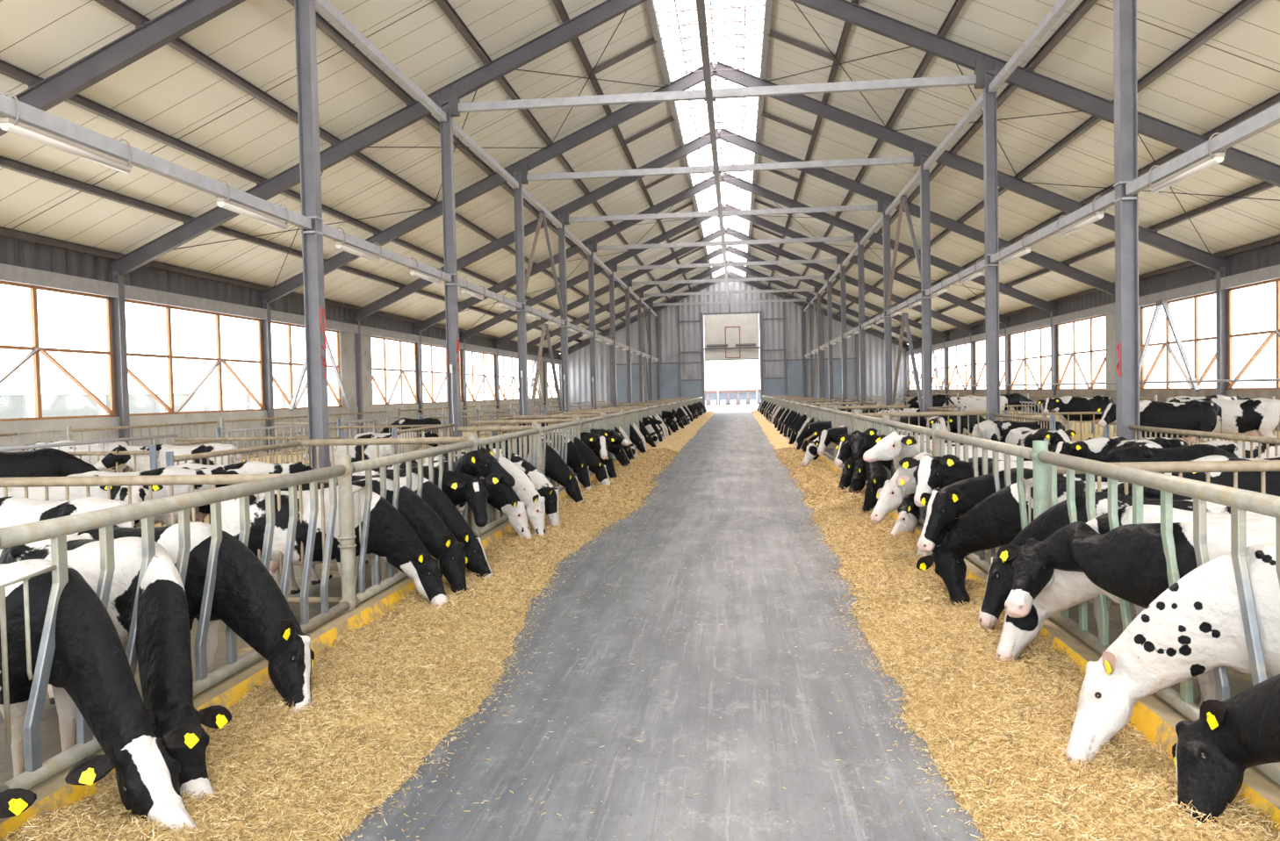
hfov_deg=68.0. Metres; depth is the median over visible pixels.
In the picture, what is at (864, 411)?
cow
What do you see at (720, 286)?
wall
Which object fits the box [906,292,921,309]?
lamp
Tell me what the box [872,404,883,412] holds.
cow
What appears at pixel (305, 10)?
column
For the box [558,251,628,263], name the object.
rod
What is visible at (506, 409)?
divider
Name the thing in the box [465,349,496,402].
window
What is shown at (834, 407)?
fence post
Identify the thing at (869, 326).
lamp
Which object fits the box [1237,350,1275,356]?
barn
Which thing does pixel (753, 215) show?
rod
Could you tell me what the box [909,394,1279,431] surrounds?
wall
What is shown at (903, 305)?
rail
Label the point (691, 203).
beam
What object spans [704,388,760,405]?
shed
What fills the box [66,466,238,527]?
cow
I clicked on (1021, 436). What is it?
cow
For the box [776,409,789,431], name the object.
cow
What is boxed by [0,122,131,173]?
diffuser
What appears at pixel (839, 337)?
rail
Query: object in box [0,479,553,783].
floor
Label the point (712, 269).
rafter
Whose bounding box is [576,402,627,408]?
divider
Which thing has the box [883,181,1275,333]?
roof purlin
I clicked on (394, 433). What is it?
divider
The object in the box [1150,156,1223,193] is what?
diffuser
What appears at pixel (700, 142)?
rafter
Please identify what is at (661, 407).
fence panel
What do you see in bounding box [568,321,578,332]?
lamp
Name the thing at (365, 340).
trim
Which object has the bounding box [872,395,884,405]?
divider
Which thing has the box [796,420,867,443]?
cow
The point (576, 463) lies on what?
cow
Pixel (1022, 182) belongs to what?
rod
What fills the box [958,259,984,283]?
lamp
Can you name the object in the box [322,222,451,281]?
rail
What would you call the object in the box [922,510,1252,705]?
floor
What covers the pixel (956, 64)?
rod
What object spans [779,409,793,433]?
cow
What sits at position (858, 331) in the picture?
lamp
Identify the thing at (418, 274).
diffuser
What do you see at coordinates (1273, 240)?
roof purlin
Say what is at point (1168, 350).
window
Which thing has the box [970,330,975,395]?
wall column
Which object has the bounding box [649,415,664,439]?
cow
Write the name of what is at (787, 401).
fence panel
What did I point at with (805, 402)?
divider
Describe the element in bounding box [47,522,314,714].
cow
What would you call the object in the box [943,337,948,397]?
wall column
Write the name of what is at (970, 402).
cow
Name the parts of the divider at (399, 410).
rail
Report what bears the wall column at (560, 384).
on the floor at (51, 744)
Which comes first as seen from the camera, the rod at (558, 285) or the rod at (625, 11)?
the rod at (625, 11)
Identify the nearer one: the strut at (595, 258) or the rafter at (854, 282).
the strut at (595, 258)
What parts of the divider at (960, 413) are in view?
post, rail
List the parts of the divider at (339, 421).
post, rail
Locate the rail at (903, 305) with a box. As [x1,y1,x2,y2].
[886,293,921,315]
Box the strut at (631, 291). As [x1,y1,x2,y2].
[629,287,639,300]
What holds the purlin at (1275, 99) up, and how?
attached to the ceiling at (1237, 69)
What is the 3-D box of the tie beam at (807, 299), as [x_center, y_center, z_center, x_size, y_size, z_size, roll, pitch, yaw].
[8.514,-11.438,90.688,15.096,0.720,0.240,-1,2,6]
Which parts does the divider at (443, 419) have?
post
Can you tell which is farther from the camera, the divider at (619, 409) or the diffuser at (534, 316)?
the diffuser at (534, 316)
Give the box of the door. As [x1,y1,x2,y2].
[701,313,762,360]
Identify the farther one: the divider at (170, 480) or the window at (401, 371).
the window at (401, 371)
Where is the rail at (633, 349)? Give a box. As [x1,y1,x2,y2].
[630,347,640,353]
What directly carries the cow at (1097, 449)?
on the floor at (1239, 681)
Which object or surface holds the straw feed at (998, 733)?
on the floor at (748, 664)
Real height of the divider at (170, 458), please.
1.490 m
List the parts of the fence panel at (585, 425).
rail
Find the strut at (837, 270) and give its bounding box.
[828,266,840,281]
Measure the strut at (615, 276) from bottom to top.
0.200 m
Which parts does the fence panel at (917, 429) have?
rail, rail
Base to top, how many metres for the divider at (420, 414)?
1.570 m
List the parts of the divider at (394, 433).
post, rail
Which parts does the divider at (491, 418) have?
post, rail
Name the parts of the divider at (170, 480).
rail, rail, post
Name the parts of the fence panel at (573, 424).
rail, rail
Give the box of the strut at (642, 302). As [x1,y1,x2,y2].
[640,299,649,309]
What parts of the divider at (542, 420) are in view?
rail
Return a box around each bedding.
[123,423,553,527]
[877,402,1279,445]
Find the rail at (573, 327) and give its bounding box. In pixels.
[567,322,593,336]
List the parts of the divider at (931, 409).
rail, post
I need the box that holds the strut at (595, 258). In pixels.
[593,253,611,274]
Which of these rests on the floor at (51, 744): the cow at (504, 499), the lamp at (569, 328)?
the cow at (504, 499)
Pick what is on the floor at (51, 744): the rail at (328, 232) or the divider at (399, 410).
the divider at (399, 410)
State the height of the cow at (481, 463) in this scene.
1.528 m
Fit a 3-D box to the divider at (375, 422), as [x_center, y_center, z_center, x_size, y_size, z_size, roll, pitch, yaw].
[-11.410,0.708,34.381,3.852,1.470,0.110,-1,2,6]
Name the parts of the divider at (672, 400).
rail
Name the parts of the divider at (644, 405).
rail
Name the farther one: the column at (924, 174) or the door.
the door
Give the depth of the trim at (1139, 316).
41.60 m
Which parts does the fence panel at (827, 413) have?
rail, rail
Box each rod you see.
[172,207,431,250]
[273,171,323,288]
[368,146,547,148]
[423,285,559,322]
[433,89,477,206]
[467,285,513,331]
[515,69,665,87]
[549,11,626,146]
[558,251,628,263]
[629,205,673,251]
[633,217,695,225]
[753,215,811,217]
[765,46,912,82]
[774,201,814,237]
[793,1,888,129]
[826,244,891,250]
[891,110,1079,131]
[897,273,1005,294]
[945,270,1001,316]
[956,64,1019,180]
[1021,181,1279,201]
[1137,133,1212,256]
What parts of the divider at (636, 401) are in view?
rail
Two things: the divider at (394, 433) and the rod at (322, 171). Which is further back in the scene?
the rod at (322, 171)
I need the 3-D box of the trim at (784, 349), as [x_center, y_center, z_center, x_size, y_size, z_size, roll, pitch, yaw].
[9.653,-7.073,99.820,26.000,12.227,0.200,-1,2,6]
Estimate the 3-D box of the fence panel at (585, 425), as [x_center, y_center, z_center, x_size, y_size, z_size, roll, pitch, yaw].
[-1.208,0.611,24.076,0.104,1.366,4.312,-1,2,6]
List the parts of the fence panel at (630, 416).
rail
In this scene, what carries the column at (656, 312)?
on the floor at (51, 744)
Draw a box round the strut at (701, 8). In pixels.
[695,0,730,313]
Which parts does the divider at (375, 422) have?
rail, rail, post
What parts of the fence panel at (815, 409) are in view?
rail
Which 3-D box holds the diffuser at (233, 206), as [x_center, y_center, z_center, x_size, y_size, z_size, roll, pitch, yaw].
[-6.720,-3.575,16.545,0.124,0.124,2.200,-1,2,6]
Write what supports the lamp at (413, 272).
hanging from the rail at (328, 232)
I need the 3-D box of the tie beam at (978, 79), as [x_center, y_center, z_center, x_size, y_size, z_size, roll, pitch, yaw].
[1.980,-9.414,26.948,15.096,0.720,0.240,-1,2,6]
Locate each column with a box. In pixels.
[108,270,129,471]
[259,299,275,453]
[294,0,330,469]
[354,316,363,433]
[415,328,424,418]
[438,99,461,444]
[460,337,467,426]
[494,344,500,418]
[513,172,528,415]
[541,352,546,410]
[557,215,569,411]
[559,356,562,406]
[587,244,596,409]
[608,265,617,406]
[625,280,632,406]
[637,292,643,406]
[647,302,653,406]
[654,309,660,403]
[802,305,806,397]
[808,297,813,402]
[817,287,822,398]
[826,273,833,400]
[840,256,847,402]
[857,233,866,405]
[882,201,892,405]
[906,346,909,402]
[919,152,932,423]
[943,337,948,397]
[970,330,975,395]
[982,68,999,422]
[1004,321,1010,394]
[1050,309,1057,412]
[1113,0,1139,439]
[1215,266,1228,395]
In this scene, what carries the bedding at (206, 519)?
on the floor at (51, 744)
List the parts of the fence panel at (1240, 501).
rail, rail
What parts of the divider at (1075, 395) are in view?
rail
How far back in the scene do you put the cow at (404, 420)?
33.81 m
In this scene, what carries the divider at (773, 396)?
on the floor at (748, 664)
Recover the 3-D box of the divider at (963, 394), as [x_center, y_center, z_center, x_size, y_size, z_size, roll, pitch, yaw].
[22.223,-0.979,62.735,0.105,1.670,6.855,-1,2,6]
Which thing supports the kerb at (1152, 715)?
on the floor at (748, 664)
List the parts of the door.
wicket frame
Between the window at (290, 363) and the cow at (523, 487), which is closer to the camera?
the cow at (523, 487)
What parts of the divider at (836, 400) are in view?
rail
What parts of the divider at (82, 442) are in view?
rail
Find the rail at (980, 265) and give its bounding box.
[925,258,985,295]
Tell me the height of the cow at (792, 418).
1.317 m
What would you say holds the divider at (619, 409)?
on the floor at (748, 664)
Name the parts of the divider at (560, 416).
rail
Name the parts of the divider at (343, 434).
rail, post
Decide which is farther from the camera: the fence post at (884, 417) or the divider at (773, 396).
the divider at (773, 396)
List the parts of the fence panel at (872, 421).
rail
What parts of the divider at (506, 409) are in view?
rail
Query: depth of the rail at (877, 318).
49.07 m
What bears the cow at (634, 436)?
on the floor at (748, 664)
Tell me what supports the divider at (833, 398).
on the floor at (1239, 681)
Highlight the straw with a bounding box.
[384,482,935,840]
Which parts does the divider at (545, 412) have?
rail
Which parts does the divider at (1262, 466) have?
post, rail, rail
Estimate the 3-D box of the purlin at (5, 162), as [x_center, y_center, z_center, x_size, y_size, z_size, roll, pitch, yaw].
[-11.850,-6.637,46.372,0.160,0.200,110.896,-1,2,6]
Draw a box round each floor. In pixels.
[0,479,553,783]
[338,409,985,840]
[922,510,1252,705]
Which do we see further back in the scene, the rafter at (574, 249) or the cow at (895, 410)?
the rafter at (574, 249)
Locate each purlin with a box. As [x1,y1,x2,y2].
[0,59,604,332]
[0,155,582,343]
[0,226,560,352]
[93,0,625,322]
[286,0,647,311]
[434,0,668,300]
[552,0,690,289]
[645,0,712,279]
[745,0,772,278]
[768,0,859,287]
[791,0,966,296]
[815,0,1098,304]
[836,0,1262,315]
[864,92,1279,322]
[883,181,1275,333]
[906,234,1279,344]
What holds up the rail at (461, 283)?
attached to the column at (518, 192)
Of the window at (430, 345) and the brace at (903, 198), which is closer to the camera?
the brace at (903, 198)
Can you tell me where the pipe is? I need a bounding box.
[904,378,1279,387]
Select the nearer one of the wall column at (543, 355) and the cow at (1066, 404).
the cow at (1066, 404)
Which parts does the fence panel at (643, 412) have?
rail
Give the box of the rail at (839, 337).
[829,335,841,344]
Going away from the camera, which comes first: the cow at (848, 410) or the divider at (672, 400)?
the cow at (848, 410)
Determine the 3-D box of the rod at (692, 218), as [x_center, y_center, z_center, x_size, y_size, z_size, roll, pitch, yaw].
[1.075,-12.366,59.184,0.032,2.043,10.209,0,2,32]
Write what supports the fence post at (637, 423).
on the kerb at (53, 792)
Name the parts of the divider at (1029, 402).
rail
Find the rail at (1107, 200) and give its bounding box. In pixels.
[990,190,1114,263]
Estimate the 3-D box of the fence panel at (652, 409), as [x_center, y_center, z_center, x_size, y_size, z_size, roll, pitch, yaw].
[0.566,0.061,41.384,0.104,1.366,4.312,-1,2,6]
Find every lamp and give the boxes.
[0,92,132,173]
[215,179,288,230]
[333,227,381,262]
[408,258,442,284]
[460,278,485,299]
[496,293,517,311]
[525,305,542,320]
[547,314,561,327]
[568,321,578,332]
[581,327,591,337]
[595,332,603,342]
[852,324,859,335]
[862,318,872,330]
[874,311,884,323]
[888,302,902,317]
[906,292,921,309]
[928,278,949,298]
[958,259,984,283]
[999,234,1033,265]
[1057,195,1106,237]
[1147,132,1226,193]
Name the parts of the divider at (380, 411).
rail, rail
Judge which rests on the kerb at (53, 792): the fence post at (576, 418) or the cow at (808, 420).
the fence post at (576, 418)
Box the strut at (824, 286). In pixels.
[818,281,826,294]
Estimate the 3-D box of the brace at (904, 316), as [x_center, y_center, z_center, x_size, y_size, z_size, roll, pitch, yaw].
[11.215,-2.005,40.052,0.200,5.032,8.658,-1,2,6]
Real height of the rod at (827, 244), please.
2.088 m
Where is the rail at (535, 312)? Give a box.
[525,305,564,324]
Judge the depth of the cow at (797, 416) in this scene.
39.44 m
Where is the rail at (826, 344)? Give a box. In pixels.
[819,343,827,349]
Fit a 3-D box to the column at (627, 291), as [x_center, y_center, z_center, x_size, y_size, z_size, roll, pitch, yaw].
[-0.890,-5.372,73.423,0.480,10.851,0.480,-1,2,6]
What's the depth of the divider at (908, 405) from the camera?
41.32 m
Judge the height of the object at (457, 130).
0.200 m
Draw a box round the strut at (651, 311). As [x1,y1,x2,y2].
[650,308,657,316]
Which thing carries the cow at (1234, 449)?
on the floor at (1239, 681)
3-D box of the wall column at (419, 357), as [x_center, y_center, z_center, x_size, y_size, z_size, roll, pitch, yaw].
[-13.107,-2.301,56.352,0.440,6.266,0.440,-1,2,6]
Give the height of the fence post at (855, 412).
1.505 m
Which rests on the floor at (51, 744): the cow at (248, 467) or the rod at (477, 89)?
the cow at (248, 467)
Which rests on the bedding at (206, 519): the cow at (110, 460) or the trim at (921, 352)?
the cow at (110, 460)
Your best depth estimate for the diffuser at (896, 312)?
42.04 m
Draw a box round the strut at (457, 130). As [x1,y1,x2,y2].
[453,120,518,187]
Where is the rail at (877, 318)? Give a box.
[861,312,884,328]
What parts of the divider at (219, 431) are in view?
post, rail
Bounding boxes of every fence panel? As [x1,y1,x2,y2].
[0,464,349,790]
[352,440,476,603]
[477,427,539,533]
[541,420,579,490]
[580,415,604,474]
[605,411,624,460]
[624,409,638,447]
[638,407,648,422]
[649,405,657,417]
[658,403,665,416]
[665,402,670,427]
[671,402,675,411]
[675,401,680,409]
[781,399,784,408]
[785,400,789,409]
[790,401,794,410]
[795,402,801,416]
[801,402,809,419]
[809,404,819,422]
[819,407,834,460]
[834,409,853,467]
[854,413,882,483]
[884,419,932,525]
[934,430,1033,572]
[1037,450,1279,784]
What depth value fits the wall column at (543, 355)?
92.73 m
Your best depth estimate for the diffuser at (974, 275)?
28.43 m
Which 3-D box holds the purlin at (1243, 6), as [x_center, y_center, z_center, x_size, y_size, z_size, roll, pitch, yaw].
[14.856,-9.258,43.551,0.160,0.200,110.896,-1,2,6]
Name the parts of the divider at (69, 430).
post, rail, rail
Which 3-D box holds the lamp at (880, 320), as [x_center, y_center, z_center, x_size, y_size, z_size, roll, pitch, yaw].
[11.855,-5.050,46.832,0.264,0.459,2.240,-1,2,6]
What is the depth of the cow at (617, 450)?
26.11 m
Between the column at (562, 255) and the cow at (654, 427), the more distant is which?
the column at (562, 255)
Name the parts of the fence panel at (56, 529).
rail, rail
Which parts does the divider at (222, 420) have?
post, rail, rail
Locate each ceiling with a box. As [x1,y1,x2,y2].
[0,0,710,351]
[747,0,1279,341]
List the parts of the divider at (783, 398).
rail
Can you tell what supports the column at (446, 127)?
on the floor at (51, 744)
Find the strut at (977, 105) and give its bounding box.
[923,93,983,169]
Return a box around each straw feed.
[2,410,716,840]
[750,409,1279,840]
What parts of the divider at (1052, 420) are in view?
rail, post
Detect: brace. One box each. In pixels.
[288,336,350,410]
[524,210,564,316]
[528,323,563,415]
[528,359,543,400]
[641,305,650,352]
[642,359,650,400]
[811,299,817,349]
[812,354,819,398]
[886,195,920,306]
[891,312,922,411]
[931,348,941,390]
[1139,299,1199,391]
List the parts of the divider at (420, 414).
rail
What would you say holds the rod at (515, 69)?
attached to the rafter at (685, 82)
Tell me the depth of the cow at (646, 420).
36.63 m
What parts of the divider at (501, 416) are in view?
rail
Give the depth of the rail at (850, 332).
58.60 m
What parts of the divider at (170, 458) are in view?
post, rail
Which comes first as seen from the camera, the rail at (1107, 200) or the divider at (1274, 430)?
the rail at (1107, 200)
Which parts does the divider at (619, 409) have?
rail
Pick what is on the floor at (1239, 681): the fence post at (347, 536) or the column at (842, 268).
the column at (842, 268)
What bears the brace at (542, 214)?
attached to the column at (518, 192)
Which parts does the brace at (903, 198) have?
gusset plate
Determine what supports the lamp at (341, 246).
hanging from the rail at (328, 232)
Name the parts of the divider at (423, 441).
rail, post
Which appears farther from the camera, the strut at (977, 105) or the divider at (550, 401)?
the divider at (550, 401)
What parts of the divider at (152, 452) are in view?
rail, post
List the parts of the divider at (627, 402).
rail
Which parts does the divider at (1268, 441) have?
rail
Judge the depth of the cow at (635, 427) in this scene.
33.46 m
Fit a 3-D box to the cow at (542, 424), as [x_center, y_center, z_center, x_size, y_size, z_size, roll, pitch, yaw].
[-4.731,0.547,36.611,2.419,1.308,0.682,-1,2,6]
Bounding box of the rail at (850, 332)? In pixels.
[842,326,858,337]
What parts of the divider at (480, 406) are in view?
rail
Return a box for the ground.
[230,387,1275,410]
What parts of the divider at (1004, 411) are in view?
rail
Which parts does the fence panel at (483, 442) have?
rail, rail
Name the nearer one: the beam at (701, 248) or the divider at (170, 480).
the divider at (170, 480)
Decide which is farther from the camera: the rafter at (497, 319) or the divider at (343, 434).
the rafter at (497, 319)
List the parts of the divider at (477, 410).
post, rail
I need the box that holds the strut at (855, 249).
[841,244,857,266]
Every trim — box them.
[0,263,560,364]
[0,397,557,433]
[338,330,357,407]
[360,334,373,406]
[539,360,543,398]
[545,361,547,398]
[608,294,858,406]
[616,359,855,406]
[906,264,1279,355]
[908,389,1279,399]
[920,352,922,390]
[1105,312,1115,389]
[1138,306,1141,389]
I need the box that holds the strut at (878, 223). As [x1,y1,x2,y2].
[859,215,882,244]
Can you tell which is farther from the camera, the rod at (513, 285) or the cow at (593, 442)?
the rod at (513, 285)
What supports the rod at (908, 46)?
attached to the rafter at (1240, 161)
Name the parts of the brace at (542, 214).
gusset plate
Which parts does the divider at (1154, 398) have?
rail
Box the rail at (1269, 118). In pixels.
[1125,102,1279,194]
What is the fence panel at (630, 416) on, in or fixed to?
on the kerb at (53, 792)
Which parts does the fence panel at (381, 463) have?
rail, rail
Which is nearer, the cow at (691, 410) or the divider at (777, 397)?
the divider at (777, 397)
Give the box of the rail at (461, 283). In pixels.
[457,277,522,309]
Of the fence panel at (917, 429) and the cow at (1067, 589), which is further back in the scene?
the fence panel at (917, 429)
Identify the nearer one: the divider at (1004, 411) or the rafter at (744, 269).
the divider at (1004, 411)
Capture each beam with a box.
[0,93,311,229]
[449,59,985,116]
[520,144,920,184]
[563,195,883,224]
[590,36,656,75]
[592,229,858,251]
[612,252,841,272]
[623,116,675,144]
[628,270,827,286]
[640,283,817,298]
[644,174,675,189]
[650,294,809,307]
[658,201,694,220]
[668,226,699,243]
[676,246,703,260]
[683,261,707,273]
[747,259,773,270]
[750,244,777,257]
[752,224,783,238]
[753,198,790,215]
[760,111,813,136]
[767,29,836,61]
[768,170,799,182]
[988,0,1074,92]
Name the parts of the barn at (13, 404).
post, post, post, post, post, post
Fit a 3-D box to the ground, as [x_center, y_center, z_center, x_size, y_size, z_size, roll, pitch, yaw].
[18.628,-3.447,181.306,300.000,0.180,155.443,-1,2,6]
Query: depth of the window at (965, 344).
76.40 m
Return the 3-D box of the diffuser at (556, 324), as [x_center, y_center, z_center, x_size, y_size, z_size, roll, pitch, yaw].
[-3.920,-4.442,43.862,0.124,0.124,2.200,-1,2,6]
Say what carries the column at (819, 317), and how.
on the floor at (1239, 681)
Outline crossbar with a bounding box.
[717,362,757,405]
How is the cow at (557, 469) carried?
on the floor at (51, 744)
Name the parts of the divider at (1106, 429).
post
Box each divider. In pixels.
[0,432,17,436]
[0,433,178,472]
[0,473,342,603]
[66,420,216,445]
[66,445,157,472]
[165,441,312,524]
[174,431,345,466]
[215,421,334,465]
[220,415,309,460]
[273,420,376,454]
[301,431,473,527]
[328,410,387,431]
[328,421,446,445]
[337,416,411,438]
[391,423,454,454]
[398,407,442,431]
[417,411,467,447]
[429,415,514,444]
[442,405,476,431]
[457,421,537,461]
[460,409,516,426]
[469,415,576,479]
[475,408,510,437]
[479,403,505,426]
[482,410,558,435]
[489,416,520,436]
[510,405,536,415]
[513,411,602,425]
[539,403,558,415]
[544,410,566,425]
[549,400,562,410]
[549,403,609,410]
[562,408,621,419]
[568,406,635,419]
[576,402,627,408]
[578,401,590,408]
[596,401,639,405]
[600,404,647,415]
[617,402,662,406]
[635,400,674,409]
[648,398,683,403]
[659,397,689,400]
[772,395,803,397]
[776,396,812,402]
[783,397,824,402]
[791,399,840,406]
[804,401,862,412]
[823,404,906,420]
[833,397,884,405]
[849,398,912,405]
[858,409,988,437]
[862,401,877,405]
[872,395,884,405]
[888,403,909,408]
[895,395,901,403]
[927,407,960,433]
[932,404,1035,422]
[963,394,985,395]
[992,413,1055,431]
[1001,401,1047,422]
[1002,409,1101,440]
[1029,394,1076,409]
[1048,460,1279,604]
[1058,418,1114,436]
[1088,395,1157,401]
[1103,420,1279,445]
[1128,424,1279,458]
[1270,396,1275,436]
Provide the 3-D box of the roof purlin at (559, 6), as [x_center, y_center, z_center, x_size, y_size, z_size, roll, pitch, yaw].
[-0.321,-12.104,45.016,0.160,0.200,110.896,-1,2,6]
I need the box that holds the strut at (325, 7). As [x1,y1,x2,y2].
[315,0,446,121]
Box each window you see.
[0,280,115,421]
[124,298,265,416]
[271,320,342,409]
[371,335,418,405]
[421,343,462,403]
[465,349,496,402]
[498,354,518,400]
[527,359,539,399]
[546,361,560,398]
[907,352,920,390]
[932,347,943,389]
[947,342,970,389]
[974,335,1005,389]
[1009,325,1050,389]
[1056,314,1106,389]
[1139,291,1216,389]
[1227,278,1279,389]
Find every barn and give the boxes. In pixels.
[0,390,307,418]
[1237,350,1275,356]
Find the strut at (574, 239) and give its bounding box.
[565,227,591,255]
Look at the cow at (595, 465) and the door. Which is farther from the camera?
the door
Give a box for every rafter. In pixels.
[0,0,245,136]
[109,0,647,278]
[260,61,717,304]
[353,128,721,321]
[415,174,724,332]
[460,203,726,340]
[494,227,726,346]
[526,246,727,349]
[542,259,727,354]
[559,272,729,356]
[711,61,1227,273]
[717,129,1114,295]
[720,172,1057,313]
[723,203,1009,324]
[725,227,973,333]
[726,246,947,339]
[728,259,921,344]
[728,272,908,349]
[790,0,1279,186]
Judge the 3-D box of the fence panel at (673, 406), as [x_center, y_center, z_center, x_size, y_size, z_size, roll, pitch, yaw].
[1.897,-0.351,54.366,0.104,1.366,4.312,-1,2,6]
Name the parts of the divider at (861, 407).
rail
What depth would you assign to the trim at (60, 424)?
32.35 m
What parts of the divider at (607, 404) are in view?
rail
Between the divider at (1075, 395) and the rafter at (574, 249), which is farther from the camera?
the rafter at (574, 249)
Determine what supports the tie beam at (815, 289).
attached to the column at (639, 309)
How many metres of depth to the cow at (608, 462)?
22.98 m
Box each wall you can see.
[0,401,560,470]
[568,282,704,409]
[703,269,758,315]
[758,281,906,403]
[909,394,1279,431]
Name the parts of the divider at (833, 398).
rail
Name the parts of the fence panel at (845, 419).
rail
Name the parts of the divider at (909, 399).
rail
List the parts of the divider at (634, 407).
rail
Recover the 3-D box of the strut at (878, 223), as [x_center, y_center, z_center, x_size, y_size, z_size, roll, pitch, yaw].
[12.000,-9.825,48.934,0.180,0.200,8.838,-1,2,6]
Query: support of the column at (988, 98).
on the floor at (1239, 681)
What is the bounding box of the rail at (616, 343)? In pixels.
[615,341,629,349]
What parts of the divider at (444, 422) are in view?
rail, post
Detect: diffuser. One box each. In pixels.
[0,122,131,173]
[216,201,287,230]
[335,244,380,262]
[409,271,440,284]
[460,290,483,299]
[498,303,516,311]
[526,314,540,320]
[549,322,560,327]
[890,311,901,317]
[907,302,921,309]
[930,288,948,298]
[960,272,982,283]
[1000,249,1031,265]
[1058,214,1103,237]
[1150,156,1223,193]
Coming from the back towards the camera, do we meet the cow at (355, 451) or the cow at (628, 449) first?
the cow at (628, 449)
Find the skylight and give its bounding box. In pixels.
[655,0,764,275]
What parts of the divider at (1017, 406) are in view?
rail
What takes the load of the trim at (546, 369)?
attached to the wall at (197, 430)
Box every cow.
[0,447,99,477]
[0,475,163,503]
[0,496,136,555]
[0,532,232,800]
[0,559,204,834]
[0,788,36,818]
[21,439,129,472]
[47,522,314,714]
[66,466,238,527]
[93,442,239,471]
[160,460,312,526]
[221,484,449,607]
[272,477,467,594]
[302,445,392,465]
[310,471,493,584]
[352,431,438,453]
[352,466,502,563]
[381,417,440,433]
[386,447,515,513]
[411,456,531,539]
[424,453,545,536]
[455,448,559,526]
[477,439,583,503]
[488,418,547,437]
[499,434,591,489]
[522,432,610,486]
[541,430,616,469]
[545,428,629,476]
[549,431,617,478]
[560,425,627,466]
[567,424,631,465]
[589,422,647,453]
[589,423,634,460]
[619,426,638,457]
[632,423,647,450]
[639,419,656,447]
[642,417,661,426]
[645,424,660,444]
[647,416,663,441]
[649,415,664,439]
[652,415,665,439]
[654,416,666,438]
[656,414,668,436]
[658,414,671,435]
[661,410,676,421]
[665,417,676,432]
[671,409,684,428]
[671,419,678,430]
[676,409,686,425]
[677,407,689,424]
[679,407,690,424]
[680,406,691,423]
[683,405,693,421]
[687,404,696,418]
[768,405,776,421]
[770,405,780,423]
[773,408,781,424]
[774,408,784,428]
[776,409,788,431]
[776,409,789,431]
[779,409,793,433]
[782,410,794,435]
[783,410,797,436]
[785,412,799,439]
[788,410,845,444]
[789,415,801,439]
[794,417,809,445]
[796,417,814,450]
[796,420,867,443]
[799,421,816,450]
[801,424,867,467]
[802,419,819,452]
[805,420,823,440]
[812,424,895,454]
[812,434,819,460]
[834,431,920,467]
[838,428,904,489]
[838,428,955,471]
[840,404,855,412]
[848,430,914,493]
[859,409,875,413]
[862,431,981,518]
[862,434,932,511]
[869,447,1016,524]
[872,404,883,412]
[875,408,934,421]
[877,409,896,421]
[890,441,963,536]
[898,454,1033,562]
[899,416,927,427]
[904,394,947,411]
[916,457,1032,558]
[916,467,1122,553]
[916,476,1193,605]
[926,416,954,431]
[939,415,986,436]
[942,395,1007,421]
[971,418,1000,441]
[978,491,1257,639]
[995,420,1064,442]
[995,504,1275,662]
[996,520,1275,706]
[999,393,1041,413]
[1005,427,1076,460]
[1036,395,1114,437]
[1048,437,1189,461]
[1064,541,1279,763]
[1085,436,1162,449]
[1095,399,1222,444]
[1104,444,1238,462]
[1162,455,1279,496]
[1164,395,1251,440]
[1167,397,1279,440]
[1172,674,1279,824]
[1196,439,1279,458]
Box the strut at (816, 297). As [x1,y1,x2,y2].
[810,293,817,303]
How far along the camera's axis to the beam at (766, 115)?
40.18 m
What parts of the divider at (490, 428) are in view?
rail, post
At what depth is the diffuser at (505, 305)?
34.67 m
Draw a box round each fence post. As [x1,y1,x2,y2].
[0,538,9,792]
[336,455,359,611]
[467,433,481,538]
[534,423,543,473]
[575,417,581,476]
[601,412,606,430]
[620,409,625,431]
[635,407,639,429]
[808,402,812,420]
[819,404,823,421]
[833,406,838,461]
[852,409,858,431]
[881,415,890,480]
[930,423,942,488]
[1029,440,1049,519]
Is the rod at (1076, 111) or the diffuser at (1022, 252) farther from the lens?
the rod at (1076, 111)
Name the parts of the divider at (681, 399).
rail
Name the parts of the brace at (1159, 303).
gusset plate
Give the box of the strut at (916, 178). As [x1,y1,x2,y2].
[884,168,920,215]
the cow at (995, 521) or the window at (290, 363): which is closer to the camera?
the cow at (995, 521)
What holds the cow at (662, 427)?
on the floor at (51, 744)
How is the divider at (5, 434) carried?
on the floor at (51, 744)
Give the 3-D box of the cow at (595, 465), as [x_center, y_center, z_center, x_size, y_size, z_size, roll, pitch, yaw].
[-1.843,0.932,21.374,2.457,1.310,0.709,-1,2,5]
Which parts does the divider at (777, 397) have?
rail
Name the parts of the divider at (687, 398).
rail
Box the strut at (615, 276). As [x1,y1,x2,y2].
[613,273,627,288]
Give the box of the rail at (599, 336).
[595,333,613,343]
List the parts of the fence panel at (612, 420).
rail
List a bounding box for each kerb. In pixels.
[0,428,671,840]
[819,453,1279,832]
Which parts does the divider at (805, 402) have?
rail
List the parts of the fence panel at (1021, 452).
rail, rail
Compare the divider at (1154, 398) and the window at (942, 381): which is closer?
the divider at (1154, 398)
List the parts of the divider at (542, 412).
rail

